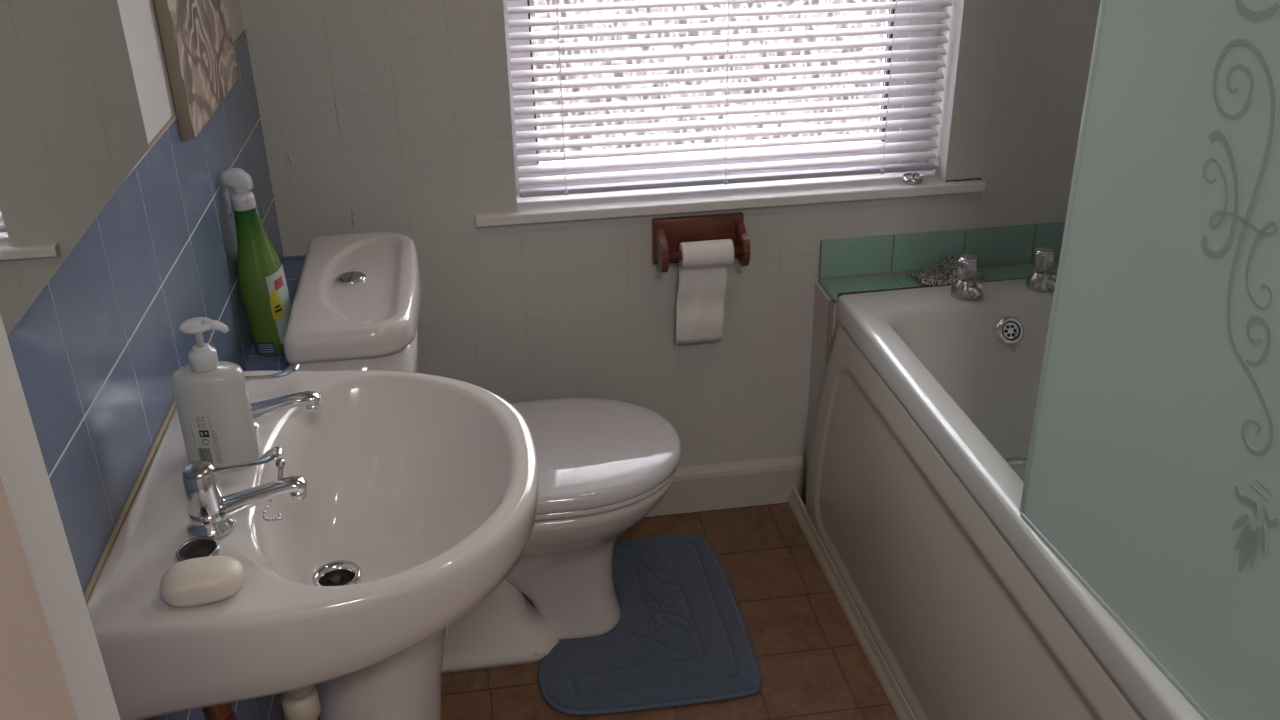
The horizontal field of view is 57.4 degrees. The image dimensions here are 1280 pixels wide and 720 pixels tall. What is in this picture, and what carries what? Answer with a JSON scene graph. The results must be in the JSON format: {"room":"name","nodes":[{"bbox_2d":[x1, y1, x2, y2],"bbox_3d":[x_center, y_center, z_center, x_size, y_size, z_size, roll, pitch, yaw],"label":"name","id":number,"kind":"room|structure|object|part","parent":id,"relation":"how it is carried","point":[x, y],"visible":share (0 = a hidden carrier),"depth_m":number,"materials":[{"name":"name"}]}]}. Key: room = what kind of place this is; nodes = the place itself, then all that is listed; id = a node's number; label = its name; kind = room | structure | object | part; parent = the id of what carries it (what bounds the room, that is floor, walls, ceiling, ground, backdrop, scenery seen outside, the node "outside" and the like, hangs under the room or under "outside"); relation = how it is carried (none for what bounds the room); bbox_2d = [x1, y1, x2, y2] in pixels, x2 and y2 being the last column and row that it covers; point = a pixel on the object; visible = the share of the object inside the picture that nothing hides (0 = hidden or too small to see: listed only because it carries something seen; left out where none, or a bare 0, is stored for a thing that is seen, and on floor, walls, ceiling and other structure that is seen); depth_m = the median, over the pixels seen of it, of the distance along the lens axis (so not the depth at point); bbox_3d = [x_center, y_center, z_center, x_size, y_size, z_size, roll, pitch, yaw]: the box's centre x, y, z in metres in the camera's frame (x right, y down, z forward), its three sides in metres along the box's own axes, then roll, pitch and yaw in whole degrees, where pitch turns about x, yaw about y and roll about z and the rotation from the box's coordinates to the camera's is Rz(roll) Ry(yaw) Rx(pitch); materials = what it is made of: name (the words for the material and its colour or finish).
{"room":"bathroom","nodes":[
{"label":"bathroom","id":0,"kind":"room"},
{"bbox_2d":[0,477,77,719],"bbox_3d":[-0.682,0.268,0.197,1.172,2.300,0.059,-5,28,-7],"label":"wall","id":1,"kind":"structure","parent":0,"point":[33,686],"depth_m":0.21,"materials":[{"name":"beige paint"}]},
{"bbox_2d":[117,0,243,143],"bbox_3d":[-0.648,-0.197,1.094,0.198,2.300,1.920,-4,28,-6],"label":"wall","id":2,"kind":"structure","parent":0,"point":[138,17],"depth_m":1.42,"materials":[{"name":"white paint"}]},
{"bbox_2d":[0,0,148,336],"bbox_3d":[-0.515,-0.385,0.763,0.009,0.802,0.976,-5,28,-7],"label":"wall mirror","id":3,"kind":"object","parent":2,"relation":"attached to","point":[72,129],"visible":1,"depth_m":1.07,"materials":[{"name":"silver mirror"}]},
{"bbox_2d":[7,33,284,719],"bbox_3d":[-0.545,0.322,1.433,0.003,1.063,1.780,-4,28,-6],"label":"tiles","id":4,"kind":"structure","parent":2,"relation":"attached to","point":[96,354],"depth_m":1.29,"materials":[{"name":"blue tile"}]},
{"bbox_2d":[154,0,238,139],"bbox_3d":[-0.616,-0.563,1.572,0.016,0.450,0.334,-4,28,-6],"label":"wall picture","id":5,"kind":"object","parent":2,"relation":"attached to","point":[196,36],"visible":1,"depth_m":1.57,"materials":[{"name":"brown"}]},
{"bbox_2d":[147,30,245,150],"bbox_3d":[-0.624,-0.401,1.673,0.004,0.004,0.680,-4,27,-6],"label":"trim","id":6,"kind":"structure","parent":2,"relation":"attached to","point":[174,116],"depth_m":1.46,"materials":[{"name":"beige wood"}]},
{"bbox_2d":[245,259,314,685],"bbox_3d":[-0.594,0.197,2.127,0.064,0.650,0.421,-4,28,-6],"label":"trim","id":7,"kind":"structure","parent":2,"relation":"attached to","point":[292,268],"depth_m":1.81,"materials":[{"name":"blue tile"}]},
{"bbox_2d":[218,168,291,355],"bbox_3d":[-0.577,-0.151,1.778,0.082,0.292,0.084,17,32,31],"label":"spray bottle","id":8,"kind":"object","parent":7,"relation":"on","point":[264,290],"visible":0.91,"depth_m":1.75,"materials":[{"name":"green plastic"}]},
{"bbox_2d":[317,497,897,719],"bbox_3d":[0.126,1.043,1.226,2.900,0.050,3.600,-5,28,-7],"label":"floor","id":9,"kind":"structure","parent":0,"point":[813,665],"depth_m":2.14,"materials":[{"name":"brown tile"}]},
{"bbox_2d":[202,703,236,719],"bbox_3d":[-0.432,0.615,1.339,0.032,0.625,0.032,-5,28,-7],"label":"pipe","id":10,"kind":"object","parent":9,"relation":"on","point":[224,711],"visible":0.41,"depth_m":1.20,"materials":[{"name":"orange metal"}]},
{"bbox_2d":[280,685,320,719],"bbox_3d":[-0.358,0.599,1.368,0.039,0.625,0.039,-5,28,-7],"label":"pipe","id":11,"kind":"object","parent":9,"relation":"on","point":[301,704],"visible":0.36,"depth_m":1.23,"materials":[{"name":"beige plastic"}]},
{"bbox_2d":[83,370,538,719],"bbox_3d":[-0.321,0.449,1.446,0.442,0.818,0.513,-5,28,-7],"label":"washbasin","id":12,"kind":"object","parent":9,"relation":"on","point":[421,500],"visible":0.88,"depth_m":1.26,"materials":[{"name":"white ceramic"}]},
{"bbox_2d":[175,537,219,561],"bbox_3d":[-0.428,0.186,1.130,0.041,0.008,0.041,-5,28,-7],"label":"plug","id":13,"kind":"object","parent":12,"relation":"on","point":[198,547],"visible":0.91,"depth_m":1.13,"materials":[{"name":"silver metal"}]},
{"bbox_2d":[160,556,244,606],"bbox_3d":[-0.404,0.204,1.080,0.074,0.033,0.049,-8,28,-13],"label":"soap bar","id":14,"kind":"object","parent":12,"relation":"on","point":[193,582],"visible":1,"depth_m":1.06,"materials":[{"name":"beige"}]},
{"bbox_2d":[171,317,259,465],"bbox_3d":[-0.458,0.035,1.245,0.075,0.170,0.048,-4,27,-6],"label":"soap dispenser","id":15,"kind":"object","parent":12,"relation":"on","point":[211,397],"visible":0.94,"depth_m":1.23,"materials":[{"name":"grey plastic"}]},
{"bbox_2d":[182,447,306,538],"bbox_3d":[-0.395,0.129,1.163,0.123,0.078,0.048,-7,28,-12],"label":"tap","id":16,"kind":"object","parent":12,"relation":"on","point":[211,513],"visible":1,"depth_m":1.15,"materials":[{"name":"silver metal"}]},
{"bbox_3d":[-0.395,0.101,1.149,0.084,0.016,0.024,-7,28,-12],"label":"lever","id":17,"kind":"part","parent":16,"relation":"part of","materials":[{"name":"silver metal"}]},
{"bbox_3d":[-0.381,0.140,1.173,0.095,0.038,0.025,-7,28,-12],"label":"spout","id":18,"kind":"part","parent":16,"relation":"part of","materials":[{"name":"silver metal"}]},
{"bbox_3d":[-0.379,0.149,1.212,0.019,0.018,0.066,-5,28,-7],"label":"ball chain","id":19,"kind":"part","parent":12,"relation":"part of","materials":[{"name":"silver metal"}]},
{"bbox_2d":[245,364,320,431],"bbox_3d":[-0.425,0.044,1.328,0.123,0.078,0.048,-3,27,-4],"label":"tap","id":20,"kind":"object","parent":12,"relation":"on","point":[311,400],"visible":0.41,"depth_m":1.32,"materials":[{"name":"silver metal"}]},
{"bbox_3d":[-0.426,0.016,1.314,0.084,0.016,0.024,-3,27,-4],"label":"lever","id":21,"kind":"part","parent":20,"relation":"part of","materials":[{"name":"silver metal"}]},
{"bbox_3d":[-0.411,0.056,1.336,0.095,0.038,0.025,-3,27,-4],"label":"spout","id":22,"kind":"part","parent":20,"relation":"part of","materials":[{"name":"silver metal"}]},
{"bbox_2d":[283,232,681,673],"bbox_3d":[-0.233,0.178,2.053,0.618,0.739,0.414,-5,28,-7],"label":"toilet","id":23,"kind":"object","parent":9,"relation":"on","point":[604,465],"visible":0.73,"depth_m":2.00,"materials":[{"name":"white ceramic"}]},
{"bbox_3d":[-0.449,-0.113,1.865,0.191,0.043,0.414,-5,28,-7],"label":"cistern lid","id":24,"kind":"part","parent":23,"relation":"part of","materials":[{"name":"white ceramic"}]},
{"bbox_3d":[-0.149,0.342,2.158,0.435,0.349,0.332,-5,28,-7],"label":"bowl","id":25,"kind":"part","parent":23,"relation":"part of","materials":[{"name":"white ceramic"}]},
{"bbox_3d":[-0.126,0.155,2.066,0.401,0.038,0.347,-5,28,-7],"label":"seat lid","id":26,"kind":"part","parent":23,"relation":"part of","materials":[{"name":"white plastic"}]},
{"bbox_3d":[-0.126,0.178,2.078,0.389,0.014,0.337,-5,28,-7],"label":"seat","id":27,"kind":"part","parent":23,"relation":"part of","materials":[{"name":"white plastic"}]},
{"bbox_2d":[538,534,761,715],"bbox_3d":[-0.006,0.487,2.232,0.399,0.016,0.491,-5,28,-7],"label":"bath mat","id":28,"kind":"object","parent":9,"relation":"on","point":[681,637],"visible":0.85,"depth_m":2.14,"materials":[{"name":"blue fabric"}]},
{"bbox_2d":[803,282,837,501],"bbox_3d":[0.384,0.095,2.430,0.038,0.519,0.106,-5,28,-7],"label":"wall","id":29,"kind":"structure","parent":9,"relation":"on","point":[821,300],"depth_m":2.38,"materials":[{"name":"white paint"}]},
{"bbox_2d":[825,299,834,368],"bbox_3d":[0.373,-0.017,2.312,0.008,0.226,0.006,-5,28,-7],"label":"trim","id":30,"kind":"structure","parent":29,"relation":"attached to","point":[831,304],"depth_m":2.28,"materials":[{"name":"beige"}]},
{"bbox_2d":[837,275,1056,299],"bbox_3d":[0.760,-0.155,2.303,0.766,0.014,0.002,-5,28,-7],"label":"trim","id":31,"kind":"structure","parent":29,"relation":"attached to","point":[839,294],"depth_m":2.26,"materials":[{"name":"grey"}]},
{"bbox_2d":[787,278,1204,719],"bbox_3d":[0.847,0.433,1.735,0.762,0.541,1.781,-5,28,-8],"label":"bathtub","id":32,"kind":"object","parent":9,"relation":"on","point":[958,609],"visible":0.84,"depth_m":1.93,"materials":[{"name":"white ceramic"}]},
{"bbox_3d":[0.484,0.690,1.795,0.014,0.042,1.781,-5,28,-8],"label":"plinth trim","id":33,"kind":"part","parent":32,"relation":"part of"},
{"bbox_2d":[818,261,1058,302],"bbox_3d":[0.748,-0.169,2.353,0.774,0.008,0.102,-5,28,-7],"label":"ledge","id":34,"kind":"object","parent":32,"relation":"on","point":[831,287],"visible":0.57,"depth_m":2.34,"materials":[{"name":"tile"}]},
{"bbox_2d":[906,254,987,285],"bbox_3d":[0.613,-0.177,2.311,0.151,0.041,0.096,-4,27,-5],"label":"chain","id":35,"kind":"object","parent":34,"relation":"on","point":[946,273],"visible":0.7,"depth_m":2.32,"materials":[{"name":"silver metal"}]},
{"bbox_2d":[950,254,983,299],"bbox_3d":[0.623,-0.157,2.214,0.060,0.079,0.062,5,28,11],"label":"tap","id":36,"kind":"object","parent":32,"relation":"on","point":[964,287],"visible":1,"depth_m":2.21,"materials":[{"name":"silver metal"}]},
{"bbox_3d":[0.632,-0.129,2.214,0.027,0.027,0.042,-21,33,-34],"label":"spout","id":37,"kind":"part","parent":36,"relation":"part of","materials":[{"name":"silver metal"}]},
{"bbox_3d":[0.700,-0.055,2.208,0.058,0.058,0.011,-5,-2,-8],"label":"overflow plate","id":38,"kind":"part","parent":32,"relation":"part of","materials":[{"name":"silver metal"}]},
{"bbox_2d":[1025,247,1056,291],"bbox_3d":[0.776,-0.174,2.241,0.060,0.079,0.061,1,27,5],"label":"tap","id":39,"kind":"object","parent":32,"relation":"on","point":[1040,279],"visible":0.94,"depth_m":2.23,"materials":[{"name":"silver metal"}]},
{"bbox_3d":[0.788,-0.146,2.242,0.042,0.027,0.027,22,35,37],"label":"spout","id":40,"kind":"part","parent":39,"relation":"part of","materials":[{"name":"silver metal"}]},
{"bbox_2d":[1019,0,1279,719],"bbox_3d":[0.607,-0.226,0.880,0.022,1.424,0.886,-7,28,-11],"label":"screen","id":41,"kind":"object","parent":32,"relation":"on","point":[1152,474],"visible":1,"depth_m":1.22,"materials":[{"name":"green glass"}]},
{"bbox_2d":[239,0,1100,496],"bbox_3d":[0.202,-0.767,2.164,2.200,2.300,0.260,-5,28,-7],"label":"wall","id":42,"kind":"structure","parent":0,"point":[419,89],"depth_m":2.24,"materials":[{"name":"paint"}]},
{"bbox_2d":[284,255,304,259],"bbox_3d":[-0.554,0.092,2.323,0.200,0.655,0.004,-5,28,-7],"label":"trim","id":43,"kind":"structure","parent":42,"relation":"attached to","point":[299,256],"depth_m":2.16,"materials":[{"name":"blue tile"}]},
{"bbox_2d":[652,212,749,272],"bbox_3d":[0.118,-0.218,2.231,0.178,0.092,0.092,-5,28,-7],"label":"toilet roll holder","id":44,"kind":"object","parent":42,"relation":"attached to","point":[668,233],"visible":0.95,"depth_m":2.24,"materials":[{"name":"red wood"}]},
{"bbox_3d":[0.042,-0.207,2.216,0.013,0.076,0.078,-5,28,-7],"label":"arm","id":45,"kind":"part","parent":44,"relation":"part of","materials":[{"name":"red wood"}]},
{"bbox_2d":[676,239,733,343],"bbox_3d":[0.125,-0.125,2.266,0.104,0.226,0.054,-5,28,-7],"label":"toilet roll","id":46,"kind":"object","parent":44,"relation":"hanging from","point":[703,265],"visible":0.98,"depth_m":2.28,"materials":[{"name":"white paper"}]},
{"bbox_3d":[0.196,-0.220,2.236,0.013,0.076,0.078,-5,28,-7],"label":"arm","id":47,"kind":"part","parent":44,"relation":"part of","materials":[{"name":"red wood"}]},
{"bbox_2d":[645,456,803,516],"bbox_3d":[0.002,0.290,2.515,0.715,0.108,0.016,-5,28,-7],"label":"baseboard","id":48,"kind":"structure","parent":42,"relation":"attached to","point":[763,481],"depth_m":2.53,"materials":[{"name":"paint"}]},
{"bbox_2d":[475,0,985,226],"bbox_3d":[0.165,-0.817,2.059,0.995,1.113,0.168,-5,28,-7],"label":"window","id":49,"kind":"structure","parent":42,"relation":"in","point":[614,204],"depth_m":2.27,"materials":[{"name":"white plastic"}]},
{"bbox_2d":[506,0,952,197],"bbox_3d":[0.169,-0.824,2.030,0.826,1.075,0.032,-5,28,-7],"label":"blind","id":50,"kind":"object","parent":49,"relation":"attached to","point":[639,185],"visible":1,"depth_m":2.20,"materials":[{"name":"white plastic"}]},
{"bbox_3d":[-0.151,-0.778,1.998,0.010,1.032,0.032,-5,28,-7],"label":"ladder cord","id":51,"kind":"part","parent":50,"relation":"part of","materials":[{"name":"white fabric"}]},
{"bbox_3d":[0.155,-0.804,2.038,0.010,1.032,0.032,-5,28,-7],"label":"ladder cord","id":52,"kind":"part","parent":50,"relation":"part of","materials":[{"name":"white fabric"}]},
{"bbox_3d":[0.178,-0.352,2.276,0.824,0.010,0.024,-5,28,-7],"label":"rail","id":53,"kind":"part","parent":50,"relation":"part of","materials":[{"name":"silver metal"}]},
{"bbox_3d":[0.467,-0.831,2.079,0.010,1.032,0.032,-5,28,-7],"label":"ladder cord","id":54,"kind":"part","parent":50,"relation":"part of","materials":[{"name":"white fabric"}]},
{"bbox_3d":[0.178,-0.324,2.286,0.995,0.020,0.118,-5,28,-7],"label":"sill","id":55,"kind":"part","parent":49,"relation":"part of","materials":[{"name":"white paint"}]},
{"bbox_2d":[903,173,923,184],"bbox_3d":[0.537,-0.358,2.298,0.039,0.017,0.039,-5,28,-7],"label":"tealight candle","id":56,"kind":"object","parent":49,"relation":"on","point":[908,178],"visible":1,"depth_m":2.29,"materials":[{"name":"silver metal"}]},
{"bbox_2d":[820,259,1058,279],"bbox_3d":[0.742,-0.196,2.395,0.770,0.004,0.003,-5,28,-7],"label":"trim","id":57,"kind":"structure","parent":42,"relation":"attached to","point":[1026,262],"depth_m":2.36,"materials":[{"name":"beige"}]},
{"bbox_2d":[818,222,1064,278],"bbox_3d":[0.740,-0.233,2.380,0.772,0.082,0.006,-5,28,-7],"label":"tile backsplash","id":58,"kind":"structure","parent":42,"relation":"attached to","point":[1018,243],"depth_m":2.36,"materials":[{"name":"tile"}]},
{"bbox_3d":[-0.422,0.208,0.303,0.522,2.300,0.100,-5,28,-7],"label":"wall","id":59,"kind":"structure","parent":0,"visible":0},
{"bbox_2d":[0,314,119,719],"bbox_3d":[-0.178,0.292,0.435,0.044,2.020,0.044,-5,28,-7],"label":"lining","id":60,"kind":"object","parent":59,"relation":"attached to","point":[24,476],"depth_m":0.32,"materials":[{"name":"white paint"}]},
{"label":"outside","id":61,"kind":"structure","parent":0,"visible":0},
{"bbox_3d":[-0.290,-1.236,6.411,10.000,0.050,7.700,-5,28,-7],"label":"lawn","id":62,"kind":"structure","parent":61,"visible":0},
{"bbox_2d":[529,0,886,153],"bbox_3d":[0.010,-1.043,4.230,10.000,1.600,0.200,-5,28,-7],"label":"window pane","id":63,"kind":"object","parent":62,"relation":"on","point":[531,2],"depth_m":4.16,"materials":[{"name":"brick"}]}
]}

